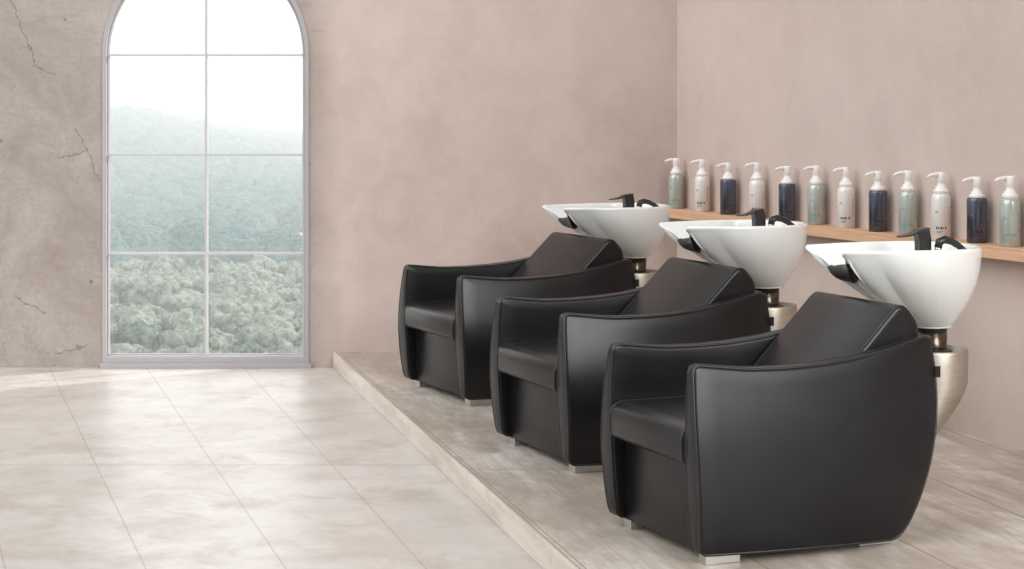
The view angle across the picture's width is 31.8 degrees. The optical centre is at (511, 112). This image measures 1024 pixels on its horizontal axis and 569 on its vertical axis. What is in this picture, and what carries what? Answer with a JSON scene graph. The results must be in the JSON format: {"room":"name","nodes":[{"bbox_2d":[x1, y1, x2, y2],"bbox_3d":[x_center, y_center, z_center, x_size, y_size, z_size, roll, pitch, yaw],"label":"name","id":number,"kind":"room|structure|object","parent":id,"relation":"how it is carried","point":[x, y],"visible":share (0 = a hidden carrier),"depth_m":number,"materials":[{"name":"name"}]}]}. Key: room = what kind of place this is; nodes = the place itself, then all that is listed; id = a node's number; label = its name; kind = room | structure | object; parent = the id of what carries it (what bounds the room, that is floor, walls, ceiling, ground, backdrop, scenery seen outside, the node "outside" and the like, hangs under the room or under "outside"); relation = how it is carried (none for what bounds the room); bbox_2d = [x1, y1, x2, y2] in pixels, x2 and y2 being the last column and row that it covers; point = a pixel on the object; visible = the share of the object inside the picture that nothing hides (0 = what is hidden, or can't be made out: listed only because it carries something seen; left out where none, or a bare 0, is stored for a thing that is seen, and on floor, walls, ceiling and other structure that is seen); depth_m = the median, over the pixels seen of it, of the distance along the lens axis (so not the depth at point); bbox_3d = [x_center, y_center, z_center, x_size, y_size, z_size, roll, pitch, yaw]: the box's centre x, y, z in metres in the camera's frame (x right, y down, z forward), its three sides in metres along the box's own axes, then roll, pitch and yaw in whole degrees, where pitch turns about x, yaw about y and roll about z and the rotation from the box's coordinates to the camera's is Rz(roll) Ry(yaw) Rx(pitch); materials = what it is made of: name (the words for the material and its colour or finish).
{"room":"salon","nodes":[
{"label":"salon","id":0,"kind":"room"},
{"bbox_2d":[110,105,302,272],"bbox_3d":[-123.316,5.718,295.710,403.912,16.092,479.641,0,0,0],"label":"mountain","id":1,"kind":"structure","parent":0,"point":[157,203],"depth_m":208.12},
{"bbox_2d":[0,368,542,568],"bbox_3d":[-1.500,1.744,6.460,15.000,0.200,10.920,0,0,0],"label":"floor","id":2,"kind":"structure","parent":0,"point":[101,468],"depth_m":8.10,"materials":[{"name":"tile"}]},
{"bbox_2d":[336,352,1023,568],"bbox_3d":[2.931,1.594,6.410,8.138,0.100,10.420,0,0,0],"label":"platform","id":3,"kind":"object","parent":2,"relation":"on","point":[969,513],"visible":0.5,"depth_m":7.10,"materials":[{"name":"grey stone"}]},
{"bbox_2d":[333,352,578,568],"bbox_3d":[0.142,1.593,6.408,0.018,0.101,10.734,0,0,-14],"label":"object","id":4,"kind":"structure","parent":3,"relation":"attached to","point":[542,551],"depth_m":7.79,"materials":[{"name":"tile"}]},
{"bbox_2d":[398,232,638,405],"bbox_3d":[0.034,1.120,10.059,1.113,0.849,0.993,0,0,-25],"label":"armchair","id":5,"kind":"object","parent":3,"relation":"on","point":[446,313],"visible":0.61,"depth_m":9.87,"materials":[{"name":"black leather"}]},
{"bbox_2d":[405,301,454,339],"bbox_3d":[-0.174,1.139,9.961,0.636,0.141,0.701,0,0,-25],"label":"seat cushion","id":6,"kind":"object","parent":5,"relation":"on","point":[432,319],"depth_m":9.88,"materials":[{"name":"black leather"}]},
{"bbox_2d":[513,232,622,276],"bbox_3d":[0.246,0.892,10.159,0.500,0.394,0.688,0,0,-25],"label":"cushion","id":7,"kind":"object","parent":5,"relation":"on","point":[560,253],"depth_m":10.12,"materials":[{"name":"black leather"}]},
{"bbox_2d":[542,193,670,287],"bbox_3d":[0.578,1.010,10.595,0.725,1.068,0.568,0,0,-20],"label":"basin","id":8,"kind":"object","parent":3,"relation":"on","point":[634,227],"visible":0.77,"depth_m":10.43,"materials":[{"name":"white ceramic"}]},
{"bbox_2d":[609,193,634,207],"bbox_3d":[0.647,0.539,10.624,0.153,0.128,0.090,0,0,0],"label":"mixer tap","id":9,"kind":"object","parent":8,"relation":"on","point":[627,199],"depth_m":10.61,"materials":[{"name":"black metal"}]},
{"bbox_2d":[490,257,773,472],"bbox_3d":[0.543,1.120,8.253,1.071,0.849,0.961,0,0,-22],"label":"armchair","id":10,"kind":"object","parent":3,"relation":"on","point":[548,356],"visible":0.71,"depth_m":8.05,"materials":[{"name":"black leather"}]},
{"bbox_2d":[497,340,557,390],"bbox_3d":[0.338,1.139,8.169,0.612,0.141,0.678,0,0,-22],"label":"seat cushion","id":11,"kind":"object","parent":10,"relation":"on","point":[533,363],"depth_m":8.11,"materials":[{"name":"black leather"}]},
{"bbox_2d":[620,257,753,314],"bbox_3d":[0.752,0.892,8.339,0.481,0.394,0.666,0,0,-22],"label":"cushion","id":12,"kind":"object","parent":10,"relation":"on","point":[679,284],"depth_m":8.31,"materials":[{"name":"black leather"}]},
{"bbox_2d":[659,208,807,330],"bbox_3d":[1.088,1.003,8.673,0.684,1.083,0.537,0,0,-18],"label":"basin","id":13,"kind":"object","parent":3,"relation":"on","point":[771,250],"visible":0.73,"depth_m":8.52,"materials":[{"name":"white ceramic"}]},
{"bbox_2d":[736,208,765,225],"bbox_3d":[1.153,0.526,8.698,0.145,0.130,0.081,0,0,0],"label":"mixer tap","id":14,"kind":"object","parent":13,"relation":"on","point":[758,216],"depth_m":8.68,"materials":[{"name":"black metal"}]},
{"bbox_2d":[601,291,939,565],"bbox_3d":[0.950,1.120,6.622,1.050,0.849,0.807,0,0,-23],"label":"armchair","id":15,"kind":"object","parent":3,"relation":"on","point":[817,431],"visible":1,"depth_m":6.33,"materials":[{"name":"black leather"}]},
{"bbox_2d":[610,396,685,462],"bbox_3d":[0.747,1.139,6.537,0.602,0.141,0.571,0,0,-23],"label":"seat cushion","id":16,"kind":"object","parent":15,"relation":"on","point":[653,425],"depth_m":6.47,"materials":[{"name":"black leather"}]},
{"bbox_2d":[754,292,916,365],"bbox_3d":[1.153,0.892,6.708,0.473,0.394,0.560,0,0,-23],"label":"cushion","id":17,"kind":"object","parent":15,"relation":"on","point":[827,326],"depth_m":6.69,"materials":[{"name":"black leather"}]},
{"bbox_2d":[805,227,981,434],"bbox_3d":[1.502,0.995,6.988,0.648,1.098,0.508,0,0,-17],"label":"basin","id":18,"kind":"object","parent":3,"relation":"on","point":[935,281],"visible":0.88,"depth_m":6.87,"materials":[{"name":"white ceramic"}]},
{"bbox_2d":[897,227,930,249],"bbox_3d":[1.564,0.512,7.011,0.137,0.131,0.074,0,0,0],"label":"mixer tap","id":19,"kind":"object","parent":18,"relation":"on","point":[922,236],"depth_m":7.00,"materials":[{"name":"black metal"}]},
{"bbox_2d":[0,0,676,367],"bbox_3d":[-2.800,-0.606,11.730,12.400,4.900,0.220,0,0,0],"label":"wall","id":20,"kind":"structure","parent":0,"point":[441,132],"depth_m":11.62,"materials":[{"name":"paint"}]},
{"bbox_2d":[102,0,308,362],"bbox_3d":[-1.978,0.279,11.649,1.336,2.675,0.082,0,0,0],"label":"window","id":21,"kind":"structure","parent":20,"relation":"in","point":[107,357],"depth_m":11.61,"materials":[{"name":"grey"}]},
{"bbox_2d":[100,363,311,367],"bbox_3d":[-1.973,1.628,11.605,1.366,0.032,0.030,0,0,0],"label":"trim","id":22,"kind":"structure","parent":20,"relation":"attached to","point":[102,365],"depth_m":11.59,"materials":[{"name":"grey"}]},
{"bbox_2d":[677,0,1023,450],"bbox_3d":[2.460,-0.606,8.192,0.200,4.900,7.400,0,0,-21],"label":"wall","id":23,"kind":"structure","parent":0,"point":[923,87],"depth_m":9.38,"materials":[{"name":"paint"}]},
{"bbox_2d":[670,208,1023,262],"bbox_3d":[1.989,0.638,8.976,0.130,0.058,5.600,0,0,-21],"label":"wall shelf","id":24,"kind":"object","parent":23,"relation":"attached to","point":[989,250],"visible":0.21,"depth_m":9.36,"materials":[{"name":"brown wood"}]},
{"bbox_2d":[664,158,682,208],"bbox_3d":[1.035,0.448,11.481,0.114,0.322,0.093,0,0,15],"label":"pump bottle","id":25,"kind":"object","parent":24,"relation":"on","point":[675,177],"visible":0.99,"depth_m":11.44,"materials":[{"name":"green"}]},
{"bbox_2d":[690,159,708,211],"bbox_3d":[1.168,0.448,11.126,0.093,0.322,0.114,0,0,42],"label":"pump bottle","id":26,"kind":"object","parent":24,"relation":"on","point":[701,179],"visible":1,"depth_m":11.10,"materials":[{"name":"white plastic"}]},
{"bbox_2d":[716,163,735,214],"bbox_3d":[1.288,0.454,10.811,0.114,0.310,0.095,0,0,12],"label":"pump bottle","id":27,"kind":"object","parent":24,"relation":"on","point":[727,183],"visible":1,"depth_m":10.77,"materials":[{"name":"blue plastic"}]},
{"bbox_2d":[744,162,764,217],"bbox_3d":[1.415,0.448,10.472,0.114,0.322,0.093,0,0,19],"label":"pump bottle","id":28,"kind":"object","parent":24,"relation":"on","point":[756,184],"visible":0.84,"depth_m":10.44,"materials":[{"name":"white plastic"}]},
{"bbox_2d":[775,166,795,220],"bbox_3d":[1.544,0.454,10.130,0.095,0.310,0.114,0,0,35],"label":"pump bottle","id":29,"kind":"object","parent":24,"relation":"on","point":[787,188],"visible":0.9,"depth_m":10.10,"materials":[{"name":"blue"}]},
{"bbox_2d":[803,165,824,224],"bbox_3d":[1.651,0.448,9.842,0.114,0.322,0.093,0,0,15],"label":"pump bottle","id":30,"kind":"object","parent":24,"relation":"on","point":[815,190],"visible":1,"depth_m":9.80,"materials":[{"name":"teal plastic"}]},
{"bbox_2d":[832,167,854,227],"bbox_3d":[1.761,0.448,9.550,0.114,0.322,0.093,0,0,19],"label":"pump bottle","id":31,"kind":"object","parent":24,"relation":"on","point":[845,191],"visible":1,"depth_m":9.51,"materials":[{"name":"white plastic"}]},
{"bbox_2d":[864,171,886,231],"bbox_3d":[1.876,0.454,9.246,0.095,0.310,0.114,0,0,36],"label":"pump bottle","id":32,"kind":"object","parent":24,"relation":"on","point":[877,194],"visible":1,"depth_m":9.22,"materials":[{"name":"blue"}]},
{"bbox_2d":[893,170,917,234],"bbox_3d":[1.972,0.448,8.987,0.093,0.322,0.114,0,0,43],"label":"pump bottle","id":33,"kind":"object","parent":24,"relation":"on","point":[908,198],"visible":0.92,"depth_m":8.96,"materials":[{"name":"teal plastic"}]},
{"bbox_2d":[927,172,950,238],"bbox_3d":[2.073,0.448,8.718,0.093,0.322,0.114,0,0,38],"label":"pump bottle","id":34,"kind":"object","parent":24,"relation":"on","point":[940,199],"visible":0.87,"depth_m":8.69,"materials":[{"name":"white plastic"}]},
{"bbox_2d":[961,177,986,242],"bbox_3d":[2.174,0.454,8.455,0.114,0.310,0.095,0,0,20],"label":"pump bottle","id":35,"kind":"object","parent":24,"relation":"on","point":[976,201],"visible":1,"depth_m":8.42,"materials":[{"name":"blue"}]},
{"bbox_2d":[994,176,1019,246],"bbox_3d":[2.265,0.448,8.206,0.093,0.322,0.114,0,0,43],"label":"pump bottle","id":36,"kind":"object","parent":24,"relation":"on","point":[1009,203],"visible":1,"depth_m":8.18,"materials":[{"name":"teal plastic"}]},
{"label":"outside","id":37,"kind":"structure","parent":0,"visible":0},
{"bbox_2d":[110,232,302,351],"bbox_3d":[-74.880,7.978,296.000,693.600,13.417,560.000,0,0,0],"label":"hillside","id":38,"kind":"structure","parent":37,"point":[281,275],"depth_m":110.42,"materials":[{"name":"green plant"}]},
{"bbox_2d":[110,323,118,343],"bbox_3d":[-20.628,11.212,89.056,2.538,2.037,2.507,0,0,41],"label":"shrub","id":39,"kind":"object","parent":38,"relation":"on","point":[113,328],"visible":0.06,"depth_m":88.92,"materials":[{"name":"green plant"}]},
{"bbox_2d":[110,292,118,305],"bbox_3d":[-24.517,11.378,108.332,1.933,1.223,1.909,0,0,18],"label":"shrub","id":40,"kind":"object","parent":38,"relation":"on","point":[114,296],"visible":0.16,"depth_m":108.05,"materials":[{"name":"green plant"}]},
{"bbox_2d":[110,274,141,304],"bbox_3d":[-23.669,10.977,110.225,2.859,2.180,2.824,0,0,-10],"label":"shrub","id":41,"kind":"object","parent":38,"relation":"on","point":[120,285],"visible":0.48,"depth_m":109.30,"materials":[{"name":"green plant"}]},
{"bbox_2d":[110,343,143,352],"bbox_3d":[-18.235,11.671,83.744,2.470,2.002,2.299,0,0,-40],"label":"shrub","id":42,"kind":"object","parent":38,"relation":"on","point":[124,347],"visible":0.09,"depth_m":83.45,"materials":[{"name":"green plant"}]},
{"bbox_2d":[111,260,145,273],"bbox_3d":[-26.485,11.069,124.996,2.790,1.799,2.825,0,0,11],"label":"shrub","id":43,"kind":"object","parent":38,"relation":"on","point":[119,266],"visible":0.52,"depth_m":124.21,"materials":[{"name":"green plant"}]},
{"bbox_2d":[117,270,142,276],"bbox_3d":[-24.541,11.139,117.535,2.640,1.811,2.673,0,0,0],"label":"shrub","id":44,"kind":"object","parent":38,"relation":"on","point":[136,273],"visible":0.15,"depth_m":117.31,"materials":[{"name":"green plant"}]},
{"bbox_2d":[110,302,154,319],"bbox_3d":[-20.125,11.181,95.577,2.428,2.262,2.970,0,0,-27],"label":"shrub","id":45,"kind":"object","parent":38,"relation":"on","point":[118,312],"visible":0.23,"depth_m":95.31,"materials":[{"name":"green plant"}]},
{"bbox_2d":[122,295,146,306],"bbox_3d":[-22.182,11.446,107.004,1.716,1.310,1.887,0,0,32],"label":"shrub","id":46,"kind":"object","parent":38,"relation":"on","point":[134,298],"visible":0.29,"depth_m":106.61,"materials":[{"name":"green plant"}]},
{"bbox_2d":[116,320,160,351],"bbox_3d":[-18.205,11.149,88.873,2.302,1.898,2.531,0,0,25],"label":"shrub","id":47,"kind":"object","parent":38,"relation":"on","point":[141,333],"visible":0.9,"depth_m":88.08,"materials":[{"name":"green plant"}]},
{"bbox_2d":[118,310,161,332],"bbox_3d":[-19.143,11.107,93.008,2.247,1.865,2.415,0,0,0],"label":"shrub","id":48,"kind":"object","parent":38,"relation":"on","point":[148,317],"visible":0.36,"depth_m":92.53,"materials":[{"name":"green plant"}]},
{"bbox_2d":[133,349,172,352],"bbox_3d":[-16.627,11.751,82.627,2.400,1.914,2.430,0,0,-38],"label":"shrub","id":49,"kind":"object","parent":38,"relation":"on","point":[139,350],"visible":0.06,"depth_m":82.66,"materials":[{"name":"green plant"}]},
{"bbox_2d":[127,273,179,306],"bbox_3d":[-21.749,10.868,109.140,3.371,2.502,2.756,0,0,-30],"label":"shrub","id":50,"kind":"object","parent":38,"relation":"on","point":[154,288],"visible":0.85,"depth_m":108.21,"materials":[{"name":"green plant"}]},
{"bbox_2d":[141,267,176,276],"bbox_3d":[-22.687,10.989,116.131,2.378,2.073,2.909,0,0,-20],"label":"shrub","id":51,"kind":"object","parent":38,"relation":"on","point":[160,271],"visible":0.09,"depth_m":116.06,"materials":[{"name":"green plant"}]},
{"bbox_2d":[153,306,168,315],"bbox_3d":[-19.163,11.469,97.884,2.158,1.860,1.962,0,0,18],"label":"shrub","id":52,"kind":"object","parent":38,"relation":"on","point":[157,311],"visible":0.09,"depth_m":97.78,"materials":[{"name":"green plant"}]},
{"bbox_2d":[147,251,176,261],"bbox_3d":[-24.612,10.765,127.406,2.302,1.962,2.531,0,0,-21],"label":"shrub","id":53,"kind":"object","parent":38,"relation":"on","point":[168,256],"visible":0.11,"depth_m":127.28,"materials":[{"name":"green plant"}]},
{"bbox_2d":[157,312,172,331],"bbox_3d":[-18.300,11.288,94.974,1.903,1.530,1.879,0,0,-18],"label":"shrub","id":54,"kind":"object","parent":38,"relation":"on","point":[164,316],"visible":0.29,"depth_m":94.29,"materials":[{"name":"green plant"}]},
{"bbox_2d":[143,255,186,272],"bbox_3d":[-23.655,10.916,122.639,3.021,2.440,3.058,0,0,-5],"label":"shrub","id":55,"kind":"object","parent":38,"relation":"on","point":[177,265],"visible":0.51,"depth_m":122.11,"materials":[{"name":"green plant"}]},
{"bbox_2d":[158,328,188,349],"bbox_3d":[-16.390,11.280,87.777,1.737,1.647,2.125,0,0,-16],"label":"shrub","id":56,"kind":"object","parent":38,"relation":"on","point":[170,339],"visible":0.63,"depth_m":87.23,"materials":[{"name":"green plant"}]},
{"bbox_2d":[160,271,191,280],"bbox_3d":[-21.606,10.995,114.022,2.548,1.953,2.580,0,0,-24],"label":"shrub","id":57,"kind":"object","parent":38,"relation":"on","point":[165,273],"visible":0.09,"depth_m":113.87,"materials":[{"name":"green plant"}]},
{"bbox_2d":[165,276,191,293],"bbox_3d":[-21.101,11.008,111.755,2.852,1.839,2.817,0,0,17],"label":"shrub","id":58,"kind":"object","parent":38,"relation":"on","point":[184,282],"visible":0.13,"depth_m":111.29,"materials":[{"name":"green plant"}]},
{"bbox_2d":[171,302,188,312],"bbox_3d":[-18.796,11.596,102.383,1.948,1.681,1.772,0,0,15],"label":"shrub","id":59,"kind":"object","parent":38,"relation":"on","point":[179,307],"visible":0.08,"depth_m":101.90,"materials":[{"name":"green plant"}]},
{"bbox_2d":[160,290,204,312],"bbox_3d":[-18.972,11.305,104.709,2.777,2.044,2.984,0,0,16],"label":"shrub","id":60,"kind":"object","parent":38,"relation":"on","point":[168,302],"visible":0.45,"depth_m":103.91,"materials":[{"name":"green plant"}]},
{"bbox_2d":[167,308,208,330],"bbox_3d":[-16.612,10.929,92.488,2.279,1.806,2.121,0,0,1],"label":"shrub","id":61,"kind":"object","parent":38,"relation":"on","point":[179,320],"visible":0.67,"depth_m":91.95,"materials":[{"name":"green plant"}]},
{"bbox_2d":[177,268,203,277],"bbox_3d":[-21.365,11.197,119.300,2.237,1.806,2.209,0,0,-9],"label":"shrub","id":62,"kind":"object","parent":38,"relation":"on","point":[192,272],"visible":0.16,"depth_m":119.16,"materials":[{"name":"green plant"}]},
{"bbox_2d":[178,323,208,331],"bbox_3d":[-15.935,11.147,90.239,1.829,1.260,1.702,0,0,-1],"label":"shrub","id":63,"kind":"object","parent":38,"relation":"on","point":[194,326],"visible":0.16,"depth_m":89.99,"materials":[{"name":"green plant"}]},
{"bbox_2d":[174,344,221,352],"bbox_3d":[-14.407,11.609,82.798,2.721,1.995,2.754,0,0,9],"label":"shrub","id":64,"kind":"object","parent":38,"relation":"on","point":[199,348],"visible":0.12,"depth_m":82.60,"materials":[{"name":"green plant"}]},
{"bbox_2d":[188,281,213,293],"bbox_3d":[-19.318,11.121,110.183,2.123,1.611,1.931,0,0,-14],"label":"shrub","id":65,"kind":"object","parent":38,"relation":"on","point":[199,287],"visible":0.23,"depth_m":109.64,"materials":[{"name":"green plant"}]},
{"bbox_2d":[180,327,237,351],"bbox_3d":[-14.398,11.279,85.381,2.853,2.285,2.818,0,0,-31],"label":"shrub","id":66,"kind":"object","parent":38,"relation":"on","point":[218,340],"visible":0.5,"depth_m":84.79,"materials":[{"name":"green plant"}]},
{"bbox_2d":[196,255,222,273],"bbox_3d":[-20.717,10.899,125.399,2.644,1.975,2.404,0,0,-9],"label":"shrub","id":67,"kind":"object","parent":38,"relation":"on","point":[212,261],"visible":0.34,"depth_m":124.88,"materials":[{"name":"green plant"}]},
{"bbox_2d":[189,297,237,331],"bbox_3d":[-15.719,10.782,94.583,3.025,2.218,2.988,0,0,25],"label":"shrub","id":68,"kind":"object","parent":38,"relation":"on","point":[217,307],"visible":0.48,"depth_m":93.71,"materials":[{"name":"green plant"}]},
{"bbox_2d":[198,273,236,289],"bbox_3d":[-18.681,10.998,113.556,2.308,1.822,2.823,0,0,-25],"label":"shrub","id":69,"kind":"object","parent":38,"relation":"on","point":[215,281],"visible":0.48,"depth_m":112.90,"materials":[{"name":"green plant"}]},
{"bbox_2d":[208,291,247,304],"bbox_3d":[-16.524,11.289,104.534,2.808,1.917,2.774,0,0,-19],"label":"shrub","id":70,"kind":"object","parent":38,"relation":"on","point":[235,297],"visible":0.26,"depth_m":104.14,"materials":[{"name":"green plant"}]},
{"bbox_2d":[213,260,245,273],"bbox_3d":[-19.259,11.044,122.809,2.660,1.979,3.254,0,0,9],"label":"shrub","id":71,"kind":"object","parent":38,"relation":"on","point":[222,267],"visible":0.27,"depth_m":122.34,"materials":[{"name":"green plant"}]},
{"bbox_2d":[218,310,252,331],"bbox_3d":[-13.945,10.848,91.110,1.868,1.777,2.285,0,0,10],"label":"shrub","id":72,"kind":"object","parent":38,"relation":"on","point":[228,321],"visible":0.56,"depth_m":90.65,"materials":[{"name":"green plant"}]},
{"bbox_2d":[226,327,249,348],"bbox_3d":[-13.242,11.227,87.505,1.855,1.708,2.039,0,0,2],"label":"shrub","id":73,"kind":"object","parent":38,"relation":"on","point":[239,333],"visible":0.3,"depth_m":86.97,"materials":[{"name":"green plant"}]},
{"bbox_2d":[223,268,257,281],"bbox_3d":[-17.626,11.028,115.859,2.883,2.118,2.848,0,0,-44],"label":"shrub","id":74,"kind":"object","parent":38,"relation":"on","point":[240,274],"visible":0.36,"depth_m":115.10,"materials":[{"name":"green plant"}]},
{"bbox_2d":[220,281,261,296],"bbox_3d":[-16.188,11.048,107.853,2.830,2.075,2.796,0,0,31],"label":"shrub","id":75,"kind":"object","parent":38,"relation":"on","point":[241,287],"visible":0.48,"depth_m":107.26,"materials":[{"name":"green plant"}]},
{"bbox_2d":[230,304,264,322],"bbox_3d":[-13.580,10.820,93.550,2.647,1.784,2.463,0,0,18],"label":"shrub","id":76,"kind":"object","parent":38,"relation":"on","point":[251,310],"visible":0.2,"depth_m":93.10,"materials":[{"name":"green plant"}]},
{"bbox_2d":[228,265,268,279],"bbox_3d":[-17.539,11.131,119.411,3.130,2.096,3.092,0,0,15],"label":"shrub","id":77,"kind":"object","parent":38,"relation":"on","point":[260,272],"visible":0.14,"depth_m":118.99,"materials":[{"name":"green plant"}]},
{"bbox_2d":[232,341,269,352],"bbox_3d":[-12.409,11.552,83.616,2.129,1.892,2.341,0,0,43],"label":"shrub","id":78,"kind":"object","parent":38,"relation":"on","point":[248,346],"visible":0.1,"depth_m":83.35,"materials":[{"name":"green plant"}]},
{"bbox_2d":[244,255,279,272],"bbox_3d":[-17.426,10.918,124.154,2.914,2.385,2.712,0,0,25],"label":"shrub","id":79,"kind":"object","parent":38,"relation":"on","point":[263,261],"visible":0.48,"depth_m":123.42,"materials":[{"name":"green plant"}]},
{"bbox_2d":[242,293,283,308],"bbox_3d":[-14.296,11.285,103.050,2.556,2.000,2.746,0,0,4],"label":"shrub","id":80,"kind":"object","parent":38,"relation":"on","point":[264,301],"visible":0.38,"depth_m":102.70,"materials":[{"name":"green plant"}]},
{"bbox_2d":[261,282,276,292],"bbox_3d":[-15.569,11.223,112.032,1.867,1.426,2.006,0,0,32],"label":"shrub","id":81,"kind":"object","parent":38,"relation":"on","point":[269,288],"visible":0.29,"depth_m":111.72,"materials":[{"name":"green plant"}]},
{"bbox_2d":[242,314,299,333],"bbox_3d":[-12.057,10.928,89.218,2.998,1.921,2.790,0,0,-44],"label":"shrub","id":82,"kind":"object","parent":38,"relation":"on","point":[260,321],"visible":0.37,"depth_m":88.70,"materials":[{"name":"green plant"}]},
{"bbox_2d":[244,325,298,351],"bbox_3d":[-11.412,11.241,85.857,2.852,2.216,2.817,0,0,7],"label":"shrub","id":83,"kind":"object","parent":38,"relation":"on","point":[273,338],"visible":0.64,"depth_m":84.97,"materials":[{"name":"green plant"}]},
{"bbox_2d":[260,276,285,284],"bbox_3d":[-15.693,11.387,117.190,2.106,1.557,2.132,0,0,10],"label":"shrub","id":84,"kind":"object","parent":38,"relation":"on","point":[270,280],"visible":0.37,"depth_m":116.71,"materials":[{"name":"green plant"}]},
{"bbox_2d":[263,307,297,330],"bbox_3d":[-11.824,10.840,91.721,2.318,1.880,2.491,0,0,-34],"label":"shrub","id":85,"kind":"object","parent":38,"relation":"on","point":[283,312],"visible":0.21,"depth_m":91.48,"materials":[{"name":"green plant"}]},
{"bbox_2d":[267,287,302,301],"bbox_3d":[-13.563,11.260,107.426,2.801,1.711,2.767,0,0,-42],"label":"shrub","id":86,"kind":"object","parent":38,"relation":"on","point":[287,294],"visible":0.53,"depth_m":106.63,"materials":[{"name":"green plant"}]},
{"bbox_2d":[277,275,295,286],"bbox_3d":[-15.120,11.462,119.020,1.965,1.544,1.606,0,0,1],"label":"shrub","id":87,"kind":"object","parent":38,"relation":"on","point":[288,280],"visible":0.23,"depth_m":118.96,"materials":[{"name":"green plant"}]},
{"bbox_2d":[275,343,302,352],"bbox_3d":[-9.266,11.403,80.619,3.115,2.171,2.547,0,0,34],"label":"shrub","id":88,"kind":"object","parent":38,"relation":"on","point":[299,349],"visible":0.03,"depth_m":80.18,"materials":[{"name":"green plant"}]},
{"bbox_2d":[278,260,301,273],"bbox_3d":[-15.614,11.092,126.816,1.955,1.597,2.392,0,0,0],"label":"shrub","id":89,"kind":"object","parent":38,"relation":"on","point":[282,264],"visible":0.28,"depth_m":126.44,"materials":[{"name":"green plant"}]},
{"bbox_2d":[278,300,302,312],"bbox_3d":[-11.764,11.192,98.678,2.684,1.984,2.652,0,0,-14],"label":"shrub","id":90,"kind":"object","parent":38,"relation":"on","point":[296,305],"visible":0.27,"depth_m":98.09,"materials":[{"name":"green plant"}]},
{"bbox_2d":[283,263,302,271],"bbox_3d":[-15.063,11.223,125.246,1.923,1.591,1.947,0,0,22],"label":"shrub","id":91,"kind":"object","parent":38,"relation":"on","point":[293,266],"visible":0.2,"depth_m":124.88,"materials":[{"name":"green plant"}]},
{"bbox_2d":[284,269,302,283],"bbox_3d":[-14.236,11.362,121.377,2.628,1.797,2.596,0,0,30],"label":"shrub","id":92,"kind":"object","parent":38,"relation":"on","point":[297,273],"visible":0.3,"depth_m":120.86,"materials":[{"name":"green plant"}]},
{"bbox_2d":[295,313,302,331],"bbox_3d":[-9.673,10.838,91.862,2.922,2.285,2.959,0,0,35],"label":"shrub","id":93,"kind":"object","parent":38,"relation":"on","point":[299,318],"visible":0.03,"depth_m":91.34,"materials":[{"name":"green plant"}]},
{"bbox_2d":[297,329,302,346],"bbox_3d":[-9.741,11.254,88.528,2.048,1.520,2.506,0,0,32],"label":"shrub","id":94,"kind":"object","parent":38,"relation":"on","point":[300,337],"visible":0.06,"depth_m":88.29,"materials":[{"name":"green plant"}]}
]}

